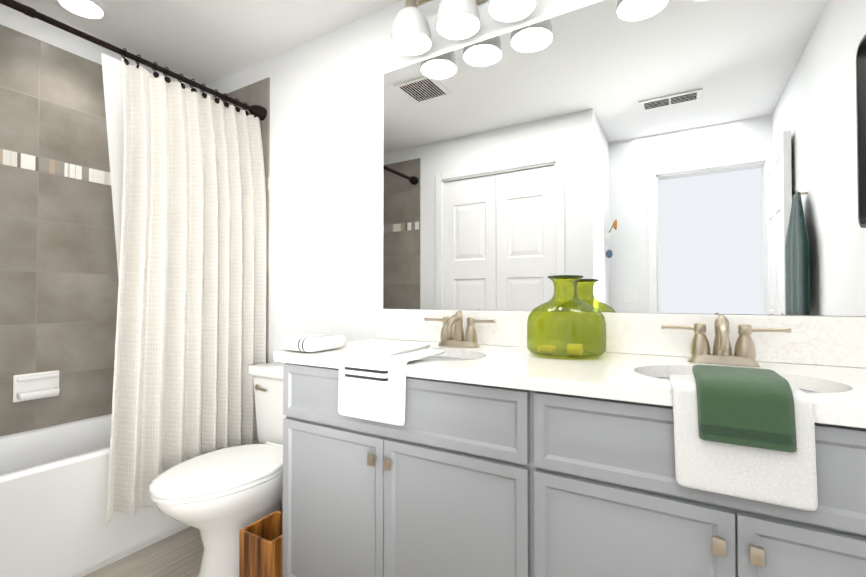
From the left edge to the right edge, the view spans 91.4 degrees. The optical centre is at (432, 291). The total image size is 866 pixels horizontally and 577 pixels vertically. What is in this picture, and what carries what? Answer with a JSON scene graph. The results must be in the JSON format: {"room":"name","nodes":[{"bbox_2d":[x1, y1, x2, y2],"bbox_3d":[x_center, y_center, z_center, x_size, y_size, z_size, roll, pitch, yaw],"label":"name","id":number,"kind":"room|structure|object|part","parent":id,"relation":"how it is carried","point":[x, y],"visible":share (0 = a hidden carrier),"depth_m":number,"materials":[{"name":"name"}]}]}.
{"room":"bathroom","nodes":[
{"label":"bathroom","id":0,"kind":"room"},
{"bbox_2d":[0,4,200,94],"bbox_3d":[-1.910,-0.094,1.911,0.120,2.360,1.660,0,-1,30],"label":"wall","id":1,"kind":"structure","parent":0,"point":[18,21],"depth_m":2.01,"materials":[{"name":"white paint"}]},
{"bbox_2d":[0,24,269,435],"bbox_3d":[-1.550,-0.041,1.768,0.645,2.250,1.540,0,-1,30],"label":"tiled wall","id":2,"kind":"structure","parent":1,"relation":"attached to","point":[59,282],"depth_m":2.00,"materials":[{"name":"grey tile"}]},
{"bbox_2d":[13,370,59,402],"bbox_3d":[-1.792,0.428,1.918,0.051,0.120,0.160,0,-1,30],"label":"soap dish","id":3,"kind":"object","parent":2,"relation":"attached to","point":[32,386],"visible":1,"depth_m":1.91,"materials":[{"name":"white ceramic"}]},
{"bbox_2d":[0,0,266,525],"bbox_3d":[-1.276,-0.068,1.607,0.159,1.893,1.537,0,-1,30],"label":"shower curtain","id":4,"kind":"object","parent":2,"relation":"hanging from","point":[187,175],"visible":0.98,"depth_m":1.84,"materials":[{"name":"white fabric"}]},
{"bbox_3d":[-1.313,-0.969,1.642,0.072,0.088,1.537,0,-1,30],"label":"rod","id":5,"kind":"part","parent":4,"relation":"part of","materials":[{"name":"black metal"}]},
{"bbox_2d":[83,503,282,576],"bbox_3d":[-0.670,1.096,0.806,3.360,0.050,2.520,0,-1,30],"label":"floor","id":6,"kind":"structure","parent":0,"point":[179,554],"depth_m":1.70,"materials":[{"name":"wood"}]},
{"bbox_2d":[0,414,189,576],"bbox_3d":[-1.562,0.854,1.763,0.596,0.460,1.520,0,-1,30],"label":"bathtub","id":7,"kind":"object","parent":6,"relation":"on","point":[53,491],"visible":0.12,"depth_m":1.60,"materials":[{"name":"white ceramic"}]},
{"bbox_2d":[149,362,285,576],"bbox_3d":[-0.762,0.717,1.750,0.474,0.734,0.739,0,-1,30],"label":"toilet","id":8,"kind":"object","parent":6,"relation":"on","point":[219,499],"visible":0.71,"depth_m":1.59,"materials":[{"name":"white ceramic"}]},
{"bbox_3d":[-0.814,0.700,1.663,0.388,0.042,0.535,0,-1,30],"label":"seat","id":9,"kind":"part","parent":8,"relation":"part of","materials":[{"name":"white plastic"}]},
{"bbox_3d":[-0.799,0.447,1.957,0.089,0.028,0.017,0,-1,30],"label":"lever","id":10,"kind":"part","parent":8,"relation":"part of","materials":[{"name":"silver metal"}]},
{"bbox_3d":[-0.628,0.539,1.981,0.474,0.371,0.210,0,-1,30],"label":"tank","id":11,"kind":"part","parent":8,"relation":"part of","materials":[{"name":"white ceramic"}]},
{"bbox_2d":[239,511,282,576],"bbox_3d":[-0.562,0.951,1.490,0.160,0.251,0.160,0,-1,30],"label":"waste bin","id":12,"kind":"object","parent":6,"relation":"on","point":[260,547],"visible":0.67,"depth_m":1.43,"materials":[{"name":"brown wood"}]},
{"bbox_2d":[274,357,865,576],"bbox_3d":[0.358,0.653,1.201,1.708,0.847,0.564,0,-1,30],"label":"bathroom vanity","id":13,"kind":"object","parent":6,"relation":"on","point":[503,451],"depth_m":1.00,"materials":[{"name":"grey wood"}]},
{"bbox_2d":[274,337,865,420],"bbox_3d":[0.357,0.213,1.211,1.736,0.032,0.558,0,-1,30],"label":"countertop","id":14,"kind":"structure","parent":13,"relation":"on","point":[607,372],"depth_m":1.06,"materials":[{"name":"white stone"}]},
{"bbox_2d":[281,334,346,351],"bbox_3d":[-0.409,0.174,1.460,0.149,0.045,0.180,0,-1,30],"label":"folded towel","id":15,"kind":"object","parent":14,"relation":"on","point":[312,343],"visible":0.96,"depth_m":1.40,"materials":[{"name":"white fabric"}]},
{"bbox_2d":[338,340,443,425],"bbox_3d":[-0.120,0.260,1.272,0.248,0.203,0.258,0,-1,30],"label":"towel","id":16,"kind":"object","parent":14,"relation":"on","point":[372,382],"visible":1,"depth_m":1.17,"materials":[{"name":"white fabric"}]},
{"bbox_2d":[422,353,473,360],"bbox_3d":[-0.022,0.292,1.370,0.424,0.147,0.324,0,-1,30],"label":"sink","id":17,"kind":"object","parent":14,"relation":"in","point":[445,356],"depth_m":1.47,"materials":[{"name":"white ceramic"}]},
{"bbox_2d":[422,310,497,348],"bbox_3d":[0.081,0.135,1.544,0.294,0.130,0.117,0,-1,30],"label":"faucet","id":18,"kind":"object","parent":14,"relation":"on","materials":[{"name":"metal"}]},
{"bbox_2d":[527,275,605,356],"bbox_3d":[0.417,0.071,1.328,0.237,0.244,0.237,0,-1,30],"label":"vase","id":19,"kind":"object","parent":14,"relation":"on","point":[565,321],"visible":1,"depth_m":1.24,"materials":[{"name":"green glass"}]},
{"bbox_2d":[658,314,793,364],"bbox_3d":[0.779,0.130,1.134,0.294,0.130,0.117,0,-1,30],"label":"faucet","id":20,"kind":"object","parent":14,"relation":"on","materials":[{"name":"metal"}]},
{"bbox_2d":[669,364,817,510],"bbox_3d":[0.571,0.260,0.798,0.217,0.220,0.145,0,-1,30],"label":"towel","id":21,"kind":"object","parent":14,"relation":"on","point":[744,433],"visible":1,"depth_m":0.74,"materials":[{"name":"white fabric"}]},
{"bbox_2d":[642,369,845,396],"bbox_3d":[0.677,0.287,0.959,0.423,0.147,0.324,0,-1,30],"label":"sink","id":22,"kind":"object","parent":14,"relation":"in","point":[658,374],"depth_m":0.98,"materials":[{"name":"white ceramic"}]},
{"bbox_2d":[14,0,401,84],"bbox_3d":[-0.670,-1.314,0.840,3.360,0.050,2.520,0,-1,30],"label":"ceiling","id":23,"kind":"structure","parent":0,"point":[206,42],"depth_m":2.02,"materials":[{"name":"white paint"}]},
{"bbox_2d":[52,0,111,21],"bbox_3d":[-1.560,-1.268,1.872,0.216,0.012,0.216,0,-1,30],"label":"recessed light","id":24,"kind":"object","parent":23,"relation":"in","point":[96,10],"visible":0.98,"depth_m":1.89,"materials":[{"name":"white"}]},
{"bbox_2d":[201,0,865,362],"bbox_3d":[-0.062,-0.095,1.858,3.360,2.360,0.120,0,-1,30],"label":"wall","id":25,"kind":"structure","parent":0,"point":[326,169],"depth_m":2.04,"materials":[{"name":"white paint"}]},
{"bbox_2d":[390,0,536,54],"bbox_3d":[0.102,-1.113,1.589,0.586,0.250,0.200,0,-1,30],"label":"sconce","id":26,"kind":"object","parent":25,"relation":"attached to","point":[455,20],"visible":1,"depth_m":1.61,"materials":[{"name":"white glass"}]},
{"bbox_2d":[383,0,865,315],"bbox_3d":[0.507,-0.456,1.454,1.685,1.048,0.005,0,-1,30],"label":"vanity mirror","id":27,"kind":"object","parent":25,"relation":"attached to","point":[675,156],"visible":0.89,"depth_m":1.36,"materials":[{"name":"clear glass"}]},
{"bbox_2d":[375,309,865,368],"bbox_3d":[0.494,0.134,1.444,1.736,0.129,0.020,0,-1,30],"label":"backsplash","id":28,"kind":"structure","parent":0,"relation":"attached to","point":[816,340],"depth_m":1.30,"materials":[{"name":"white stone"}]}
]}

